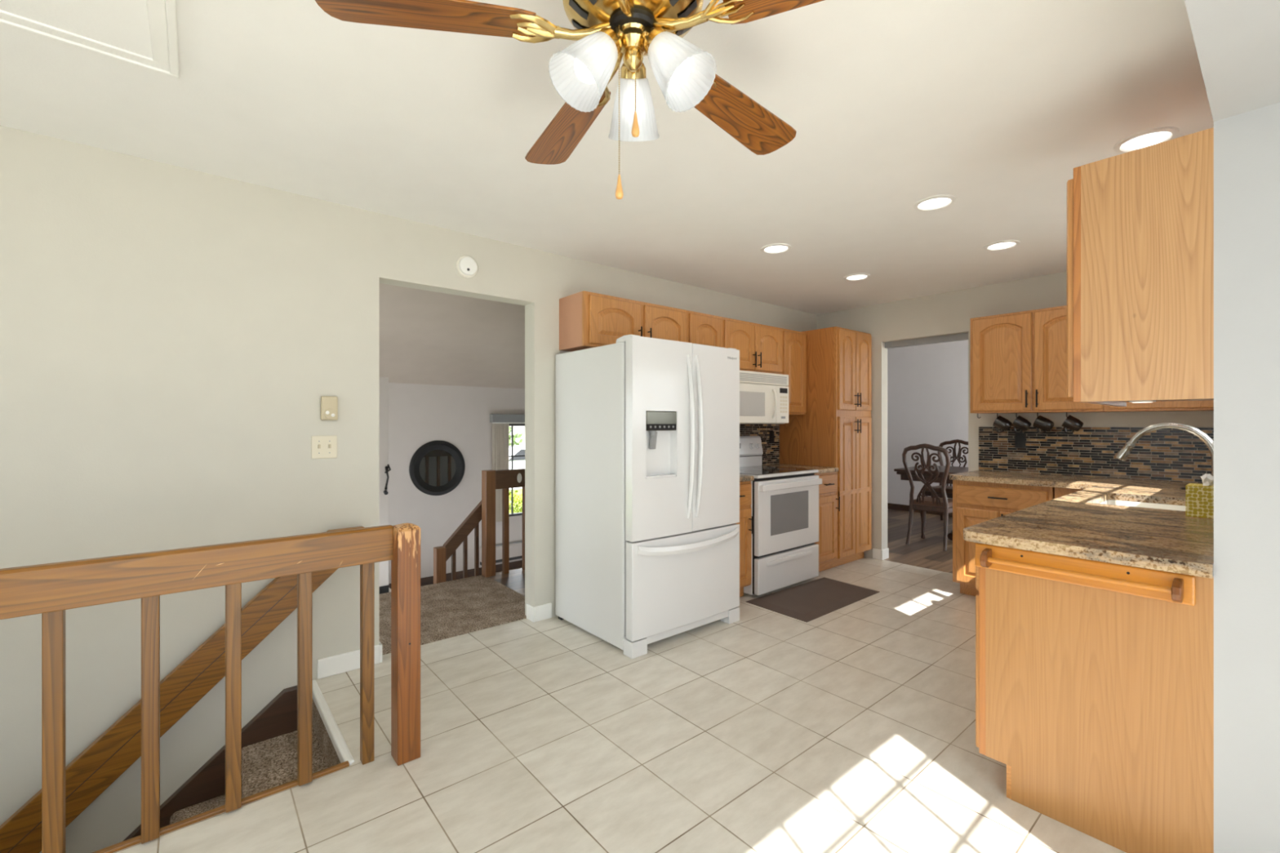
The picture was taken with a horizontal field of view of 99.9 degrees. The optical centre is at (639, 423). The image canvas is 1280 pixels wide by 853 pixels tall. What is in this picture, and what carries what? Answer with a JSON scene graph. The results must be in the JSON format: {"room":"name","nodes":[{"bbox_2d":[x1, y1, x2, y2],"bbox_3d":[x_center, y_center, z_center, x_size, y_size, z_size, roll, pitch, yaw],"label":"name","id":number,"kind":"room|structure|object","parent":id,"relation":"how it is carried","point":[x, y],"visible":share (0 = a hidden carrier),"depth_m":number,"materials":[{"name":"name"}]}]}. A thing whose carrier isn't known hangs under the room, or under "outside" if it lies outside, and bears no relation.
{"room":"kitchen","nodes":[
{"label":"kitchen","id":0,"kind":"room"},
{"bbox_2d":[0,124,817,852],"bbox_3d":[-1.067,0.852,3.312,7.760,5.300,0.130,0,0,-40],"label":"wall","id":1,"kind":"structure","parent":0,"point":[173,338],"depth_m":2.41,"materials":[{"name":"beige paint"}]},
{"bbox_2d":[0,526,364,852],"bbox_3d":[-2.402,1.691,2.049,2.492,2.305,0.103,0,0,-40],"label":"stair handrail","id":2,"kind":"object","parent":1,"relation":"attached to","point":[114,751],"visible":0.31,"depth_m":2.29,"materials":[{"name":"brown wood"}]},
{"bbox_2d":[311,435,337,458],"bbox_3d":[-1.618,0.120,2.758,0.116,0.116,0.018,0,0,-40],"label":"light switch","id":3,"kind":"object","parent":1,"relation":"attached to","point":[322,446],"visible":1,"depth_m":2.76,"materials":[{"name":"beige plastic"}]},
{"bbox_2d":[320,395,337,420],"bbox_3d":[-1.594,-0.079,2.759,0.074,0.122,0.046,0,0,-40],"label":"thermostat","id":4,"kind":"object","parent":1,"relation":"attached to","point":[329,405],"visible":1,"depth_m":2.75,"materials":[{"name":"beige plastic"}]},
{"bbox_2d":[312,680,354,764],"bbox_3d":[-1.384,1.316,2.388,0.034,0.043,0.855,0,0,-40],"label":"trim","id":5,"kind":"structure","parent":1,"relation":"attached to","point":[342,750],"depth_m":2.30,"materials":[{"name":"white wood"}]},
{"bbox_2d":[317,602,551,679],"bbox_3d":[-1.148,1.252,3.210,1.365,0.100,0.104,0,0,-40],"label":"baseboard","id":6,"kind":"structure","parent":1,"relation":"attached to","point":[329,666],"depth_m":2.84,"materials":[{"name":"white wood"}]},
{"bbox_2d":[455,255,477,278],"bbox_3d":[-1.034,-0.944,3.227,0.132,0.132,0.043,0,0,-40],"label":"smoke detector","id":7,"kind":"object","parent":1,"relation":"attached to","point":[466,266],"visible":1,"depth_m":3.21,"materials":[{"name":"white plastic"}]},
{"bbox_2d":[559,290,686,351],"bbox_3d":[-0.082,-0.673,3.815,0.922,0.350,0.358,0,0,-40],"label":"upper cabinet","id":8,"kind":"object","parent":1,"relation":"attached to","point":[587,319],"visible":0.84,"depth_m":3.59,"materials":[{"name":"wood"}]},
{"bbox_2d":[686,310,721,346],"bbox_3d":[0.411,-0.673,4.250,0.389,0.350,0.320,0,0,-40],"label":"upper cabinet","id":9,"kind":"object","parent":1,"relation":"attached to","point":[704,329],"visible":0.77,"depth_m":4.11,"materials":[{"name":"brown wood"}]},
{"bbox_2d":[721,316,782,373],"bbox_3d":[0.876,-0.640,4.613,0.789,0.415,0.358,0,0,-40],"label":"upper cabinet","id":10,"kind":"object","parent":1,"relation":"attached to","point":[759,346],"visible":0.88,"depth_m":4.50,"materials":[{"name":"brown wood"}]},
{"bbox_2d":[739,370,788,424],"bbox_3d":[0.898,-0.211,4.578,0.772,0.430,0.430,0,0,-40],"label":"microwave","id":11,"kind":"object","parent":10,"relation":"attached to","point":[763,397],"visible":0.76,"depth_m":4.46,"materials":[{"name":"white plastic"}]},
{"bbox_2d":[739,424,779,464],"bbox_3d":[0.746,0.195,4.731,1.581,0.385,0.010,0,0,-40],"label":"backsplash","id":12,"kind":"structure","parent":1,"relation":"attached to","point":[771,455],"depth_m":5.11,"materials":[{"name":"tile"}]},
{"bbox_2d":[768,431,774,443],"bbox_3d":[1.263,0.132,5.148,0.072,0.116,0.010,0,0,-40],"label":"wall outlet","id":13,"kind":"object","parent":1,"relation":"attached to","point":[771,434],"visible":1,"depth_m":5.14,"materials":[{"name":"black plastic"}]},
{"bbox_2d":[781,328,806,414],"bbox_3d":[1.310,-0.465,4.999,0.369,0.765,0.320,0,0,-40],"label":"upper cabinet","id":14,"kind":"object","parent":1,"relation":"attached to","point":[793,342],"visible":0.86,"depth_m":4.88,"materials":[{"name":"brown wood"}]},
{"bbox_2d":[379,283,524,388],"bbox_3d":[-1.646,-1.123,5.289,6.400,1.350,3.650,0,0,-40],"label":"ceiling","id":15,"kind":"structure","parent":0,"point":[427,337],"depth_m":5.67,"materials":[{"name":"white paint"}]},
{"bbox_2d":[388,382,524,583],"bbox_3d":[-2.737,0.202,6.678,6.300,4.000,0.120,0,0,-40],"label":"wall","id":16,"kind":"structure","parent":0,"point":[419,415],"depth_m":6.80,"materials":[{"name":"grey paint"}]},
{"bbox_2d":[408,440,465,495],"bbox_3d":[-2.532,0.557,6.747,0.690,0.690,0.036,0,0,-40],"label":"round mirror","id":17,"kind":"object","parent":16,"relation":"attached to","point":[436,468],"visible":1,"depth_m":6.74,"materials":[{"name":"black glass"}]},
{"bbox_2d":[419,449,456,486],"bbox_3d":[-2.538,0.557,6.755,0.464,0.464,0.004,0,0,-40],"label":"mirror glass","id":18,"kind":"object","parent":17,"relation":"attached to","point":[437,468],"depth_m":6.75,"materials":[{"name":"grey mirror"}]},
{"bbox_2d":[388,560,522,588],"bbox_3d":[-2.732,1.952,6.594,6.200,0.100,0.015,0,0,-40],"label":"baseboard","id":19,"kind":"structure","parent":16,"relation":"attached to","point":[513,565],"depth_m":7.00,"materials":[{"name":"brown wood"}]},
{"bbox_2d":[479,540,522,567],"bbox_3d":[-1.290,1.763,7.753,2.100,0.278,0.080,0,0,-40],"label":"baseboard heater","id":20,"kind":"object","parent":16,"relation":"attached to","point":[515,548],"visible":0.28,"depth_m":7.33,"materials":[{"name":"metal"}]},
{"bbox_2d":[489,413,524,423],"bbox_3d":[-1.268,-0.065,7.754,1.865,0.125,0.105,0,0,-40],"label":"curtain valance","id":21,"kind":"object","parent":16,"relation":"in","point":[494,418],"depth_m":7.26,"materials":[{"name":"grey fabric"}]},
{"bbox_2d":[492,423,508,522],"bbox_3d":[-1.883,0.660,7.261,0.240,1.324,0.040,0,0,-40],"label":"curtain","id":22,"kind":"object","parent":21,"relation":"hanging from","point":[500,431],"visible":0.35,"depth_m":7.25,"materials":[{"name":"fabric"}]},
{"bbox_2d":[508,423,524,516],"bbox_3d":[-1.331,0.642,7.849,1.440,1.280,0.060,0,0,-40],"label":"window","id":23,"kind":"structure","parent":16,"relation":"in","point":[512,425],"depth_m":7.48,"materials":[{"name":"plastic"}]},
{"bbox_2d":[0,0,1213,315],"bbox_3d":[-0.154,-1.198,2.098,7.910,0.100,3.165,0,0,-40],"label":"ceiling","id":24,"kind":"structure","parent":0,"point":[993,106],"depth_m":2.05,"materials":[{"name":"paint"}]},
{"bbox_2d":[0,0,178,79],"bbox_3d":[-1.557,-1.140,1.344,0.607,0.016,0.612,0,0,-40],"label":"attic hatch","id":25,"kind":"object","parent":24,"relation":"attached to","point":[140,33],"visible":1,"depth_m":1.54,"materials":[{"name":"paint"}]},
{"bbox_2d":[315,0,824,199],"bbox_3d":[-0.001,-0.823,1.252,1.252,0.650,1.269,0,0,-40],"label":"ceiling fan","id":26,"kind":"object","parent":24,"relation":"hanging from","point":[606,32],"visible":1,"depth_m":1.18,"materials":[{"name":"brown wood"}]},
{"bbox_2d":[760,243,791,253],"bbox_3d":[0.890,-1.143,3.518,0.196,0.010,0.196,0,0,-40],"label":"recessed light","id":27,"kind":"object","parent":24,"relation":"in","point":[775,248],"visible":1,"depth_m":3.51,"materials":[{"name":"white plastic"}]},
{"bbox_2d":[843,273,870,280],"bbox_3d":[1.694,-1.143,4.200,0.196,0.010,0.196,0,0,-40],"label":"recessed light","id":28,"kind":"object","parent":24,"relation":"in","point":[855,277],"visible":1,"depth_m":4.20,"materials":[{"name":"white"}]},
{"bbox_2d":[913,194,955,211],"bbox_3d":[1.529,-1.143,2.792,0.196,0.010,0.196,0,0,-40],"label":"recessed light","id":29,"kind":"object","parent":24,"relation":"in","point":[937,202],"visible":1,"depth_m":2.79,"materials":[{"name":"white plastic"}]},
{"bbox_2d":[983,240,1020,250],"bbox_3d":[2.323,-1.143,3.454,0.196,0.010,0.196,0,0,-40],"label":"recessed light","id":30,"kind":"object","parent":24,"relation":"in","point":[1006,244],"visible":1,"depth_m":3.45,"materials":[{"name":"white"}]},
{"bbox_2d":[1113,126,1179,153],"bbox_3d":[2.045,-1.143,2.175,0.196,0.010,0.196,0,0,-40],"label":"recessed light","id":31,"kind":"object","parent":24,"relation":"in","point":[1153,136],"visible":0.87,"depth_m":2.16,"materials":[{"name":"white plastic"}]},
{"bbox_2d":[113,508,1126,852],"bbox_3d":[0.728,1.398,3.532,10.800,0.208,6.550,0,0,-40],"label":"floor","id":32,"kind":"structure","parent":0,"point":[851,728],"depth_m":2.20,"materials":[{"name":"tile"}]},
{"bbox_2d":[0,523,421,852],"bbox_3d":[-1.921,0.846,1.296,2.666,0.912,0.136,0,0,-40],"label":"stair railing","id":33,"kind":"object","parent":32,"relation":"on","point":[49,589],"visible":1,"depth_m":1.79,"materials":[{"name":"brown wood"}]},
{"bbox_2d":[91,760,349,852],"bbox_3d":[-2.203,1.376,1.145,2.840,0.172,0.024,0,0,-40],"label":"trim","id":34,"kind":"structure","parent":32,"relation":"attached to","point":[131,842],"depth_m":1.79,"materials":[{"name":"brown wood"}]},
{"bbox_2d":[481,468,524,577],"bbox_3d":[-0.584,0.849,5.166,1.925,0.904,0.090,0,0,-40],"label":"landing railing","id":35,"kind":"object","parent":32,"relation":"on","point":[504,479],"visible":0.25,"depth_m":4.57,"materials":[{"name":"brown wood"}]},
{"bbox_2d":[555,334,739,658],"bbox_3d":[0.068,0.401,3.555,0.915,1.802,0.889,0,0,-40],"label":"refrigerator","id":36,"kind":"object","parent":32,"relation":"on","point":[647,428],"visible":1,"depth_m":3.21,"materials":[{"name":"white metal"}]},
{"bbox_2d":[737,480,753,596],"bbox_3d":[0.503,0.863,4.095,0.395,0.878,0.658,0,0,-40],"label":"base cabinet","id":37,"kind":"object","parent":32,"relation":"on","point":[745,519],"visible":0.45,"depth_m":3.95,"materials":[{"name":"brown wood"}]},
{"bbox_2d":[739,474,754,482],"bbox_3d":[0.493,0.406,4.110,0.398,0.037,0.640,0,0,-40],"label":"countertop","id":38,"kind":"structure","parent":37,"relation":"on","point":[742,477],"depth_m":3.95,"materials":[{"name":"stone"}]},
{"bbox_2d":[739,435,822,595],"bbox_3d":[0.983,0.697,4.468,0.806,1.170,0.698,0,0,-40],"label":"electric range","id":39,"kind":"object","parent":32,"relation":"on","point":[784,500],"visible":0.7,"depth_m":4.20,"materials":[{"name":"white metal"}]},
{"bbox_2d":[739,465,818,478],"bbox_3d":[0.978,0.394,4.475,0.806,0.026,0.640,0,0,-40],"label":"cooktop","id":40,"kind":"object","parent":39,"relation":"in","point":[757,471],"depth_m":4.35,"materials":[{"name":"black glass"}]},
{"bbox_2d":[746,577,879,622],"bbox_3d":[1.316,1.293,4.044,1.010,0.018,0.515,0,0,-40],"label":"floor mat","id":41,"kind":"object","parent":32,"relation":"on","point":[807,602],"visible":1,"depth_m":3.94,"materials":[{"name":"fabric"}]},
{"bbox_2d":[779,326,871,568],"bbox_3d":[1.821,0.220,5.198,0.667,2.165,0.668,0,0,-40],"label":"pantry cabinet","id":42,"kind":"object","parent":32,"relation":"on","point":[835,429],"visible":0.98,"depth_m":4.92,"materials":[{"name":"brown wood"}]},
{"bbox_2d":[813,471,839,572],"bbox_3d":[1.426,0.863,4.863,0.366,0.878,0.658,0,0,-40],"label":"base cabinet","id":43,"kind":"object","parent":32,"relation":"on","point":[827,542],"visible":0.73,"depth_m":4.65,"materials":[{"name":"brown wood"}]},
{"bbox_2d":[761,463,839,474],"bbox_3d":[1.413,0.406,4.876,0.369,0.037,0.640,0,0,-40],"label":"countertop","id":44,"kind":"structure","parent":43,"relation":"on","point":[822,469],"depth_m":4.77,"materials":[{"name":"stone"}]},
{"bbox_2d":[902,443,952,551],"bbox_3d":[3.158,0.753,5.765,0.590,1.093,0.493,0,0,-42],"label":"dining chair","id":45,"kind":"object","parent":32,"relation":"on","point":[935,504],"visible":0.99,"depth_m":5.61,"materials":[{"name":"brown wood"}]},
{"bbox_2d":[893,465,968,540],"bbox_3d":[4.077,0.919,5.871,0.960,0.762,2.160,0,0,-40],"label":"dining table","id":46,"kind":"object","parent":32,"relation":"on","point":[953,469],"visible":0.08,"depth_m":6.20,"materials":[{"name":"brown wood"}]},
{"bbox_2d":[921,439,968,524],"bbox_3d":[3.975,0.753,6.905,0.590,1.093,0.493,0,0,-40],"label":"dining chair","id":47,"kind":"object","parent":32,"relation":"on","point":[948,489],"visible":0.41,"depth_m":7.02,"materials":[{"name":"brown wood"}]},
{"bbox_2d":[952,480,1054,595],"bbox_3d":[2.791,0.863,4.033,0.668,0.878,0.620,0,0,-40],"label":"base cabinet","id":48,"kind":"object","parent":32,"relation":"on","point":[974,503],"visible":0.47,"depth_m":3.96,"materials":[{"name":"brown wood"}]},
{"bbox_2d":[1054,487,1081,498],"bbox_3d":[2.530,0.864,2.838,1.519,0.876,0.862,0,0,-40],"label":"base cabinet","id":49,"kind":"object","parent":32,"relation":"on","point":[1059,492],"visible":0.02,"depth_m":3.58,"materials":[{"name":"brown wood"}]},
{"bbox_2d":[949,470,1213,578],"bbox_3d":[2.203,0.406,2.984,2.912,0.037,1.510,0,0,-40],"label":"countertop","id":50,"kind":"structure","parent":49,"relation":"on","point":[1076,524],"depth_m":2.02,"materials":[{"name":"stone"}]},
{"bbox_2d":[1099,499,1185,511],"bbox_3d":[2.525,0.522,2.686,0.620,0.193,0.430,0,0,-40],"label":"sink","id":51,"kind":"object","parent":50,"relation":"in","point":[1162,506],"visible":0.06,"depth_m":2.89,"materials":[{"name":"white ceramic"}]},
{"bbox_2d":[1114,422,1213,484],"bbox_3d":[2.609,0.190,2.659,0.133,0.395,0.391,0,0,-40],"label":"kitchen faucet","id":52,"kind":"object","parent":50,"relation":"on","point":[1123,454],"visible":0.72,"depth_m":2.63,"materials":[{"name":"silver metal"}]},
{"bbox_2d":[1185,473,1213,518],"bbox_3d":[2.368,0.298,2.243,0.120,0.179,0.120,0,0,-40],"label":"tissue box","id":53,"kind":"object","parent":50,"relation":"on","point":[1199,498],"visible":0.77,"depth_m":2.22,"materials":[{"name":"cardboard"}]},
{"bbox_2d":[975,566,1213,852],"bbox_3d":[1.706,0.864,1.998,0.820,0.876,0.632,0,0,-40],"label":"base cabinet","id":54,"kind":"object","parent":32,"relation":"on","point":[1097,704],"visible":0.73,"depth_m":1.68,"materials":[{"name":"brown wood"}]},
{"bbox_2d":[974,542,1195,605],"bbox_3d":[1.364,0.471,1.708,0.078,0.086,0.555,0,0,-40],"label":"towel bar","id":55,"kind":"object","parent":54,"relation":"attached to","point":[1172,587],"visible":0.98,"depth_m":1.68,"materials":[{"name":"brown wood"}]},
{"bbox_2d":[887,340,968,505],"bbox_3d":[4.629,0.152,7.333,0.140,2.700,5.700,0,0,-40],"label":"wall","id":56,"kind":"structure","parent":0,"point":[927,384],"depth_m":7.83,"materials":[{"name":"grey paint"}]},
{"bbox_2d":[887,502,952,516],"bbox_3d":[4.537,1.257,7.322,0.015,0.090,5.600,0,0,-40],"label":"baseboard","id":57,"kind":"structure","parent":56,"relation":"attached to","point":[891,506],"depth_m":8.03,"materials":[{"name":"brown wood"}]},
{"bbox_2d":[817,271,1213,558],"bbox_3d":[2.929,0.077,4.483,0.120,2.450,3.185,0,0,-40],"label":"wall","id":58,"kind":"structure","parent":0,"point":[950,313],"depth_m":4.67,"materials":[{"name":"beige paint"}]},
{"bbox_2d":[872,547,888,559],"bbox_3d":[2.326,1.252,5.196,0.134,0.100,0.097,0,0,-40],"label":"baseboard","id":59,"kind":"structure","parent":58,"relation":"attached to","point":[880,554],"depth_m":5.15,"materials":[{"name":"white wood"}]},
{"bbox_2d":[884,332,968,348],"bbox_3d":[2.616,-0.755,4.906,0.060,0.055,0.747,0,0,-40],"label":"lintel","id":60,"kind":"object","parent":58,"relation":"attached to","point":[962,336],"visible":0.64,"depth_m":4.87,"materials":[{"name":"grey paint"}]},
{"bbox_2d":[1014,433,1025,448],"bbox_3d":[3.014,0.134,4.263,0.010,0.116,0.072,0,0,-40],"label":"wall outlet","id":61,"kind":"object","parent":58,"relation":"attached to","point":[1020,438],"visible":1,"depth_m":4.26,"materials":[{"name":"black plastic"}]},
{"bbox_2d":[969,305,1108,413],"bbox_3d":[2.982,-0.460,4.046,0.358,0.755,0.815,0,0,-40],"label":"upper cabinet","id":62,"kind":"object","parent":58,"relation":"attached to","point":[1018,360],"visible":0.77,"depth_m":4.00,"materials":[{"name":"brown wood"}]},
{"bbox_2d":[978,426,1213,483],"bbox_3d":[3.317,0.207,3.916,0.010,0.360,1.508,0,0,-40],"label":"backsplash","id":63,"kind":"structure","parent":58,"relation":"attached to","point":[1171,455],"depth_m":3.90,"materials":[{"name":"tile"}]},
{"bbox_2d":[1103,400,1213,412],"bbox_3d":[3.457,-0.460,3.476,0.358,0.755,0.663,0,0,-40],"label":"upper cabinet","id":64,"kind":"object","parent":58,"relation":"attached to","point":[1176,406],"visible":0.09,"depth_m":3.42,"materials":[{"name":"brown wood"}]},
{"bbox_2d":[1184,0,1279,852],"bbox_3d":[0.917,0.077,0.836,7.640,2.450,0.145,0,0,-40],"label":"wall","id":65,"kind":"structure","parent":0,"point":[1246,145],"depth_m":1.44,"materials":[{"name":"white paint"}]},
{"bbox_2d":[1066,127,1213,406],"bbox_3d":[1.771,-0.446,1.880,0.771,0.753,0.368,0,0,-40],"label":"upper cabinet","id":66,"kind":"object","parent":65,"relation":"attached to","point":[1140,222],"visible":1,"depth_m":1.60,"materials":[{"name":"brown wood"}]},
{"bbox_2d":[1128,400,1155,403],"bbox_3d":[1.768,-0.081,1.893,0.070,0.014,0.070,0,0,-40],"label":"puck light","id":67,"kind":"object","parent":66,"relation":"attached to","point":[1146,401],"visible":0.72,"depth_m":1.88,"materials":[{"name":"white plastic"}]},
{"bbox_3d":[-1.963,2.102,5.670,6.200,0.200,2.420,0,0,-40],"label":"floor","id":68,"kind":"structure","parent":0,"visible":0},
{"bbox_2d":[433,500,481,583],"bbox_3d":[-1.488,1.292,4.556,0.495,1.422,0.080,0,0,-40],"label":"railing","id":69,"kind":"object","parent":68,"relation":"on","point":[442,554],"visible":0.51,"depth_m":4.51,"materials":[{"name":"brown wood"}]},
{"bbox_3d":[-3.566,1.802,4.673,2.460,0.400,1.900,0,0,-40],"label":"floor","id":70,"kind":"structure","parent":0,"visible":0},
{"bbox_2d":[379,377,391,594],"bbox_3d":[-2.696,0.582,4.814,0.858,2.040,0.108,0,0,-40],"label":"door","id":71,"kind":"structure","parent":70,"relation":"on","point":[384,466],"depth_m":5.06,"materials":[{"name":"white metal"}]},
{"label":"outside","id":72,"kind":"structure","parent":0,"visible":0},
{"bbox_3d":[-15.853,2.342,26.259,36.000,0.120,26.000,0,0,-40],"label":"street","id":73,"kind":"object","parent":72,"visible":0},
{"bbox_2d":[508,426,522,445],"bbox_3d":[-6.801,1.009,24.107,2.985,2.587,3.053,0,0,-40],"label":"shrub","id":74,"kind":"object","parent":73,"relation":"on","point":[515,436],"visible":0.02,"depth_m":24.30,"materials":[{"name":"green plant"}]},
{"bbox_2d":[508,444,524,469],"bbox_3d":[-4.406,1.557,20.175,4.491,1.450,1.860,0,0,-40],"label":"car","id":75,"kind":"object","parent":73,"relation":"on","point":[518,461],"visible":0.02,"depth_m":19.11,"materials":[{"name":"paint"}]},
{"bbox_2d":[508,426,524,444],"bbox_3d":[-3.238,0.302,36.112,21.000,4.000,3.000,0,0,-40],"label":"sky","id":76,"kind":"structure","parent":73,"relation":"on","point":[517,429],"depth_m":32.16,"materials":[{"name":"white"}]},
{"bbox_3d":[2.831,-0.063,4.242,0.006,0.041,0.026,0,0,-40],"label":"hook","id":77,"kind":"object","parent":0,"visible":0},
{"bbox_2d":[992,415,1012,432],"bbox_3d":[2.847,0.005,4.222,0.096,0.137,0.125,0,0,-40],"label":"mug","id":78,"kind":"object","parent":77,"relation":"hanging from","point":[1002,423],"visible":0.99,"depth_m":4.20,"materials":[{"name":"ceramic"}]},
{"bbox_3d":[2.912,-0.063,4.144,0.006,0.041,0.026,0,0,-40],"label":"hook","id":79,"kind":"object","parent":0,"visible":0},
{"bbox_2d":[1011,415,1031,432],"bbox_3d":[2.924,0.003,4.124,0.096,0.136,0.126,0,0,-44],"label":"mug","id":80,"kind":"object","parent":79,"relation":"hanging from","point":[1020,423],"visible":1,"depth_m":4.10,"materials":[{"name":"ceramic"}]},
{"bbox_3d":[2.999,-0.063,4.039,0.006,0.041,0.026,0,0,-40],"label":"hook","id":81,"kind":"object","parent":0,"visible":0},
{"bbox_2d":[1032,415,1053,433],"bbox_3d":[3.018,0.006,4.020,0.096,0.137,0.124,0,0,-38],"label":"mug","id":82,"kind":"object","parent":81,"relation":"hanging from","point":[1042,423],"visible":1,"depth_m":3.99,"materials":[{"name":"ceramic"}]},
{"bbox_3d":[3.111,-0.063,3.905,0.006,0.041,0.026,0,0,-40],"label":"hook","id":83,"kind":"object","parent":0,"visible":0},
{"bbox_2d":[1061,414,1084,433],"bbox_3d":[3.127,0.004,3.888,0.126,0.137,0.096,0,0,41],"label":"mug","id":84,"kind":"object","parent":83,"relation":"hanging from","point":[1071,423],"visible":1,"depth_m":3.86,"materials":[{"name":"ceramic"}]},
{"bbox_3d":[-2.336,3.502,1.429,3.400,0.200,1.140,0,0,-40],"label":"floor","id":85,"kind":"structure","parent":0,"visible":0},
{"bbox_2d":[122,685,341,841],"bbox_3d":[-2.364,2.539,1.589,2.560,2.467,0.857,0,0,-40],"label":"staircase","id":86,"kind":"structure","parent":85,"relation":"on","point":[269,740],"depth_m":2.44,"materials":[{"name":"carpet"}]},
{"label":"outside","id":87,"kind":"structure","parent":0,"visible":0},
{"bbox_2d":[509,488,522,511],"bbox_3d":[-4.239,2.352,12.311,36.000,0.100,10.300,0,0,-40],"label":"ground","id":88,"kind":"structure","parent":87,"point":[520,491],"depth_m":17.94,"materials":[{"name":"green plant"}]},
{"bbox_2d":[509,490,522,513],"bbox_3d":[-2.706,1.859,11.454,1.024,0.887,1.097,0,0,-40],"label":"shrub","id":89,"kind":"object","parent":88,"relation":"on","point":[520,496],"visible":0.23,"depth_m":11.38,"materials":[{"name":"green plant"}]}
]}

